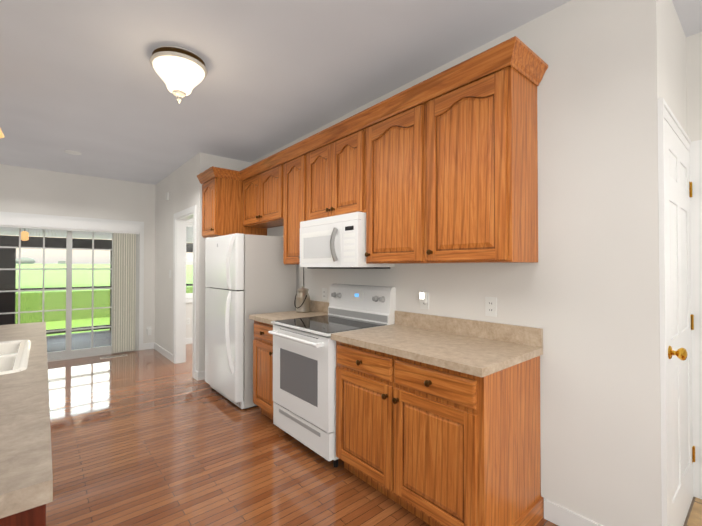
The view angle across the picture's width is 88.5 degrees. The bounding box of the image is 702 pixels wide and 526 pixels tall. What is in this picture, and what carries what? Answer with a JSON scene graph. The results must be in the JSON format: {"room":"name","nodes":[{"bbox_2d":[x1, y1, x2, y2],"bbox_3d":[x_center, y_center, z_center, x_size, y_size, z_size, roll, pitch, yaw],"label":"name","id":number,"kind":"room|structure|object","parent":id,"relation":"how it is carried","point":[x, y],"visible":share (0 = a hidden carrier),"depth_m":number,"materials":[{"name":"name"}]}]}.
{"room":"kitchen","nodes":[
{"label":"kitchen","id":0,"kind":"room"},
{"bbox_2d":[0,164,192,349],"bbox_3d":[-3.882,0.049,5.577,9.440,2.730,0.120,1,-1,-40],"label":"wall","id":1,"kind":"structure","parent":0,"point":[33,191],"depth_m":5.46,"materials":[{"name":"paint"}]},
{"bbox_2d":[0,228,138,361],"bbox_3d":[-4.171,0.397,5.326,1.796,2.028,0.112,1,-1,-40],"label":"sliding glass door","id":2,"kind":"structure","parent":1,"relation":"in","point":[68,352],"depth_m":5.31,"materials":[{"name":"clear glass"}]},
{"bbox_2d":[0,216,140,352],"bbox_3d":[-4.089,0.385,5.230,1.790,2.001,0.097,1,-1,-40],"label":"vertical blinds","id":3,"kind":"object","parent":2,"relation":"attached to","point":[124,289],"visible":1,"depth_m":5.62,"materials":[{"name":"white"}]},
{"bbox_2d":[0,212,143,349],"bbox_3d":[-4.127,0.365,5.274,1.924,2.092,0.016,1,-1,-40],"label":"door frame","id":4,"kind":"structure","parent":1,"relation":"attached to","point":[141,270],"depth_m":5.85,"materials":[{"name":"white wood"}]},
{"bbox_2d":[146,326,151,334],"bbox_3d":[-3.321,1.117,5.931,0.072,0.133,0.050,1,-1,-40],"label":"electrical outlet","id":5,"kind":"object","parent":1,"relation":"attached to","point":[148,330],"visible":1,"depth_m":5.92,"materials":[{"name":"white plastic"}]},
{"bbox_2d":[186,218,192,302],"bbox_3d":[-2.687,-0.049,6.565,1.040,1.490,0.130,1,-1,-40],"label":"room window","id":6,"kind":"structure","parent":1,"relation":"in","point":[190,225],"depth_m":6.40,"materials":[{"name":"white"}]},
{"bbox_2d":[186,338,192,343],"bbox_3d":[-1.758,1.384,7.286,3.730,0.100,0.013,1,-1,-40],"label":"baseboard","id":7,"kind":"structure","parent":1,"relation":"attached to","point":[188,340],"depth_m":6.35,"materials":[{"name":"white wood"}]},
{"bbox_2d":[155,155,195,353],"bbox_3d":[-2.539,0.045,5.251,0.120,2.730,2.120,1,-1,-40],"label":"wall","id":8,"kind":"structure","parent":0,"point":[178,185],"depth_m":5.42,"materials":[{"name":"paint"}]},
{"bbox_2d":[151,342,172,361],"bbox_3d":[-2.907,1.364,5.543,0.040,0.100,1.174,1,-1,-40],"label":"baseboard","id":9,"kind":"structure","parent":8,"relation":"attached to","point":[168,355],"depth_m":5.55,"materials":[{"name":"white wood"}]},
{"bbox_2d":[173,205,196,378],"bbox_3d":[-2.152,0.353,4.794,0.152,2.105,0.960,1,-1,-40],"label":"door frame","id":10,"kind":"structure","parent":8,"relation":"attached to","point":[179,286],"depth_m":5.07,"materials":[{"name":"white wood"}]},
{"bbox_2d":[196,152,250,371],"bbox_3d":[-0.393,0.050,5.609,3.850,2.730,0.120,1,-1,-40],"label":"wall","id":11,"kind":"structure","parent":0,"point":[204,161],"depth_m":4.35,"materials":[{"name":"paint"}]},
{"bbox_2d":[196,371,204,380],"bbox_3d":[-1.573,1.352,4.500,0.661,0.100,0.013,1,-1,-40],"label":"baseboard","id":12,"kind":"structure","parent":11,"relation":"attached to","point":[199,375],"depth_m":4.31,"materials":[{"name":"white"}]},
{"bbox_2d":[46,343,557,525],"bbox_3d":[-0.821,1.402,1.974,9.440,0.060,9.310,1,-1,-40],"label":"floor","id":13,"kind":"structure","parent":0,"point":[150,437],"depth_m":2.49,"materials":[{"name":"brown wood"}]},
{"bbox_2d":[0,346,47,525],"bbox_3d":[-1.983,0.930,1.369,1.240,0.868,2.710,1,-1,-40],"label":"kitchen island","id":14,"kind":"object","parent":13,"relation":"on","point":[39,353],"depth_m":0.74,"materials":[{"name":"brown wood"}]},
{"bbox_2d":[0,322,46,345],"bbox_3d":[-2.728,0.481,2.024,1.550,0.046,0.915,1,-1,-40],"label":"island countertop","id":15,"kind":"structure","parent":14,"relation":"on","point":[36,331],"depth_m":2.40,"materials":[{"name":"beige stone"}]},
{"bbox_2d":[0,338,31,373],"bbox_3d":[-1.856,0.538,1.630,0.599,0.189,0.849,1,-1,-40],"label":"sink","id":16,"kind":"object","parent":15,"relation":"in","point":[15,353],"depth_m":1.76,"materials":[{"name":"white ceramic"}]},
{"bbox_2d":[0,366,52,521],"bbox_3d":[-1.551,0.465,0.645,1.550,0.046,1.080,1,-1,-40],"label":"island countertop","id":17,"kind":"structure","parent":14,"relation":"on","point":[26,475],"depth_m":0.89,"materials":[{"name":"beige stone"}]},
{"bbox_2d":[100,354,127,358],"bbox_3d":[-3.573,1.410,5.430,0.340,0.004,0.120,1,-1,-40],"label":"floor vent","id":18,"kind":"object","parent":13,"relation":"in","point":[113,356],"visible":1,"depth_m":5.43,"materials":[{"name":"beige metal"}]},
{"bbox_2d":[205,233,295,408],"bbox_3d":[-1.126,0.556,3.867,0.720,1.677,0.860,1,-1,-40],"label":"fridge","id":19,"kind":"object","parent":13,"relation":"on","point":[246,275],"visible":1,"depth_m":3.53,"materials":[{"name":"white painted metal"},{"name":"white plastic"}]},
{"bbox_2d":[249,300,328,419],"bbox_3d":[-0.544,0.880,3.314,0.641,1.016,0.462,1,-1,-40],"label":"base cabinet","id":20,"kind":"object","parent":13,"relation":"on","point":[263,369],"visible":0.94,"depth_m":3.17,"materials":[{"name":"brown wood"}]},
{"bbox_2d":[294,286,309,311],"bbox_3d":[-0.469,0.348,3.523,0.144,0.252,0.192,1,-1,-40],"label":"milk can","id":21,"kind":"object","parent":20,"relation":"on","point":[302,297],"visible":1,"depth_m":3.47,"materials":[{"name":"silver metal"}]},
{"bbox_2d":[268,284,395,467],"bbox_3d":[-0.170,0.783,2.824,0.708,1.197,0.757,1,-1,-40],"label":"range","id":22,"kind":"object","parent":13,"relation":"on","point":[304,381],"visible":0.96,"depth_m":2.67,"materials":[{"name":"white metal"}]},
{"bbox_2d":[331,311,543,525],"bbox_3d":[0.451,0.866,2.149,0.641,1.016,1.068,1,-1,-40],"label":"base cabinet","id":23,"kind":"object","parent":13,"relation":"on","point":[437,420],"visible":1,"depth_m":1.85,"materials":[{"name":"brown wood"}]},
{"bbox_2d":[0,0,701,184],"bbox_3d":[-0.860,-1.387,2.053,9.440,0.060,9.430,1,-1,-40],"label":"ceiling","id":24,"kind":"structure","parent":0,"point":[84,79],"depth_m":2.48,"materials":[{"name":"paint"}]},
{"bbox_2d":[64,150,80,154],"bbox_3d":[-3.350,-1.327,4.338,0.170,0.006,0.170,1,-1,-40],"label":"ceiling vent","id":25,"kind":"object","parent":24,"relation":"in","point":[72,152],"visible":0.96,"depth_m":4.32,"materials":[{"name":"white metal"}]},
{"bbox_2d":[149,46,206,103],"bbox_3d":[-1.141,-1.205,2.396,0.348,0.296,0.348,1,-1,-40],"label":"ceiling light","id":26,"kind":"object","parent":24,"relation":"attached to","point":[181,72],"visible":1,"depth_m":2.31,"materials":[{"name":"white glass"}]},
{"bbox_2d":[251,0,662,525],"bbox_3d":[0.064,0.021,3.203,0.120,2.730,4.134,1,-1,-40],"label":"wall","id":27,"kind":"structure","parent":0,"point":[583,292],"depth_m":1.79,"materials":[{"name":"paint"}]},
{"bbox_2d":[202,177,266,237],"bbox_3d":[-1.420,-0.650,4.343,0.661,0.690,0.461,1,-1,-40],"label":"upper cabinet","id":28,"kind":"object","parent":27,"relation":"attached to","point":[222,206],"visible":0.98,"depth_m":4.10,"materials":[{"name":"brown wood"}]},
{"bbox_2d":[243,163,283,227],"bbox_3d":[-0.851,-0.713,3.913,0.356,0.575,0.930,1,-1,-40],"label":"upper cabinet","id":29,"kind":"object","parent":27,"relation":"attached to","point":[263,199],"visible":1,"depth_m":3.78,"materials":[{"name":"brown wood"}]},
{"bbox_2d":[283,153,307,264],"bbox_3d":[-0.419,-0.496,3.403,0.356,1.020,0.398,1,-1,-40],"label":"upper cabinet","id":30,"kind":"object","parent":27,"relation":"attached to","point":[295,192],"visible":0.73,"depth_m":3.30,"materials":[{"name":"brown wood"}]},
{"bbox_2d":[322,288,326,299],"bbox_3d":[-0.256,0.300,3.475,0.008,0.116,0.072,1,-1,-40],"label":"electrical outlet","id":31,"kind":"object","parent":27,"relation":"attached to","point":[324,293],"visible":1,"depth_m":3.47,"materials":[{"name":"white plastic"}]},
{"bbox_2d":[307,128,365,220],"bbox_3d":[-0.042,-0.686,2.964,0.356,0.650,0.758,1,-1,-40],"label":"upper cabinet","id":32,"kind":"object","parent":27,"relation":"attached to","point":[336,177],"visible":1,"depth_m":2.82,"materials":[{"name":"brown wood"}]},
{"bbox_2d":[300,212,394,268],"bbox_3d":[-0.077,-0.156,2.929,0.446,0.404,0.757,1,-1,-40],"label":"microwave","id":33,"kind":"object","parent":32,"relation":"attached to","point":[336,242],"visible":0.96,"depth_m":2.71,"materials":[{"name":"white plastic"}]},
{"bbox_2d":[197,36,547,183],"bbox_3d":[-0.388,-1.007,3.120,0.683,0.095,3.673,1,-1,-40],"label":"crown molding","id":34,"kind":"structure","parent":27,"relation":"attached to","point":[520,56],"depth_m":2.18,"materials":[{"name":"brown wood"}]},
{"bbox_2d":[365,102,428,263],"bbox_3d":[0.378,-0.507,2.470,0.356,1.020,0.533,1,-1,-40],"label":"upper cabinet","id":35,"kind":"object","parent":27,"relation":"attached to","point":[396,195],"visible":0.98,"depth_m":2.34,"materials":[{"name":"brown wood"}]},
{"bbox_2d":[419,292,428,308],"bbox_3d":[0.513,0.265,2.554,0.034,0.123,0.072,1,-1,-40],"label":"electrical outlet","id":36,"kind":"object","parent":27,"relation":"attached to","point":[424,299],"visible":0.96,"depth_m":2.54,"materials":[{"name":"white plastic"}]},
{"bbox_2d":[426,65,537,262],"bbox_3d":[0.722,-0.512,2.067,0.356,1.020,0.523,1,-1,-40],"label":"upper cabinet","id":37,"kind":"object","parent":27,"relation":"attached to","point":[482,166],"visible":1,"depth_m":1.92,"materials":[{"name":"brown wood"}]},
{"bbox_2d":[485,297,496,316],"bbox_3d":[0.848,0.264,2.183,0.008,0.116,0.072,1,-1,-40],"label":"electrical outlet","id":38,"kind":"object","parent":27,"relation":"attached to","point":[490,306],"visible":1,"depth_m":2.18,"materials":[{"name":"white plastic"}]},
{"bbox_2d":[544,499,602,525],"bbox_3d":[1.198,1.319,1.757,0.013,0.100,0.484,1,-1,-40],"label":"baseboard","id":39,"kind":"structure","parent":27,"relation":"attached to","point":[557,514],"depth_m":1.87,"materials":[{"name":"white wood"}]},
{"bbox_2d":[662,0,686,133],"bbox_3d":[1.739,0.007,1.995,0.860,2.730,0.120,1,-1,-40],"label":"wall","id":40,"kind":"structure","parent":0,"point":[674,85],"depth_m":1.89,"materials":[{"name":"paint"}]},
{"bbox_2d":[664,118,694,525],"bbox_3d":[1.731,0.354,1.855,0.774,2.020,0.071,1,-1,-40],"label":"hall door","id":41,"kind":"structure","parent":40,"relation":"in","point":[679,321],"depth_m":1.84,"materials":[{"name":"white wood"}]},
{"bbox_2d":[657,98,701,525],"bbox_3d":[2.038,0.319,1.550,0.978,2.096,0.938,1,-1,-40],"label":"door frame","id":42,"kind":"structure","parent":40,"relation":"attached to","point":[696,211],"depth_m":2.09,"materials":[{"name":"white wood"}]},
{"bbox_2d":[683,497,701,525],"bbox_3d":[2.601,1.356,0.784,0.860,0.004,2.816,1,-1,-40],"label":"floor","id":43,"kind":"structure","parent":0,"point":[694,516],"depth_m":1.96,"materials":[{"name":"beige wood"}]},
{"bbox_2d":[686,32,701,141],"bbox_3d":[2.974,-0.003,1.119,0.120,2.730,2.816,1,-1,-40],"label":"wall","id":44,"kind":"structure","parent":0,"point":[694,79],"depth_m":2.14,"materials":[{"name":"paint"}]},
{"label":"outside","id":45,"kind":"structure","parent":0,"visible":0},
{"bbox_2d":[46,317,109,335],"bbox_3d":[-5.513,1.952,9.621,300.000,0.220,8.176,1,-1,-40],"label":"lawn","id":46,"kind":"structure","parent":45,"point":[104,321],"depth_m":10.88,"materials":[{"name":"green plant"}]},
{"bbox_2d":[46,330,129,360],"bbox_3d":[-5.236,1.517,6.221,9.000,0.130,2.635,1,-1,-40],"label":"deck","id":47,"kind":"object","parent":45,"point":[80,340],"depth_m":6.78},
{"bbox_2d":[0,235,192,333],"bbox_3d":[-6.039,0.478,7.175,9.000,1.970,0.200,1,-1,-40],"label":"frame","id":48,"kind":"object","parent":47,"relation":"on","point":[7,276],"depth_m":6.83,"materials":[{"name":"grey"}]},
{"bbox_2d":[0,227,192,242],"bbox_3d":[-5.333,-0.837,6.363,9.000,0.560,2.936,1,-1,-40],"label":"porch roof","id":49,"kind":"structure","parent":48,"relation":"on","point":[56,234],"depth_m":7.40,"materials":[{"name":"white"}]},
{"bbox_2d":[21,228,28,240],"bbox_3d":[-5.718,-0.552,6.317,0.110,0.330,0.105,1,-1,-40],"label":"lantern pendant","id":50,"kind":"object","parent":49,"relation":"hanging from","point":[26,235],"depth_m":6.29,"materials":[{"name":"yellow"}]},
{"bbox_2d":[15,264,192,323],"bbox_3d":[-123.412,1.335,147.760,600.000,4.500,355.000,1,-1,-40],"label":"field","id":51,"kind":"structure","parent":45,"point":[100,280],"depth_m":12.32,"materials":[{"name":"green plant"}]},
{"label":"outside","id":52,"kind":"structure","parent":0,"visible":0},
{"bbox_2d":[16,258,65,263],"bbox_3d":[-289.784,-2.129,299.850,82.234,7.000,19.280,0,-1,-27],"label":"trees","id":53,"kind":"object","parent":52,"point":[28,260],"depth_m":301.39,"materials":[{"name":"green plant"}]}
]}

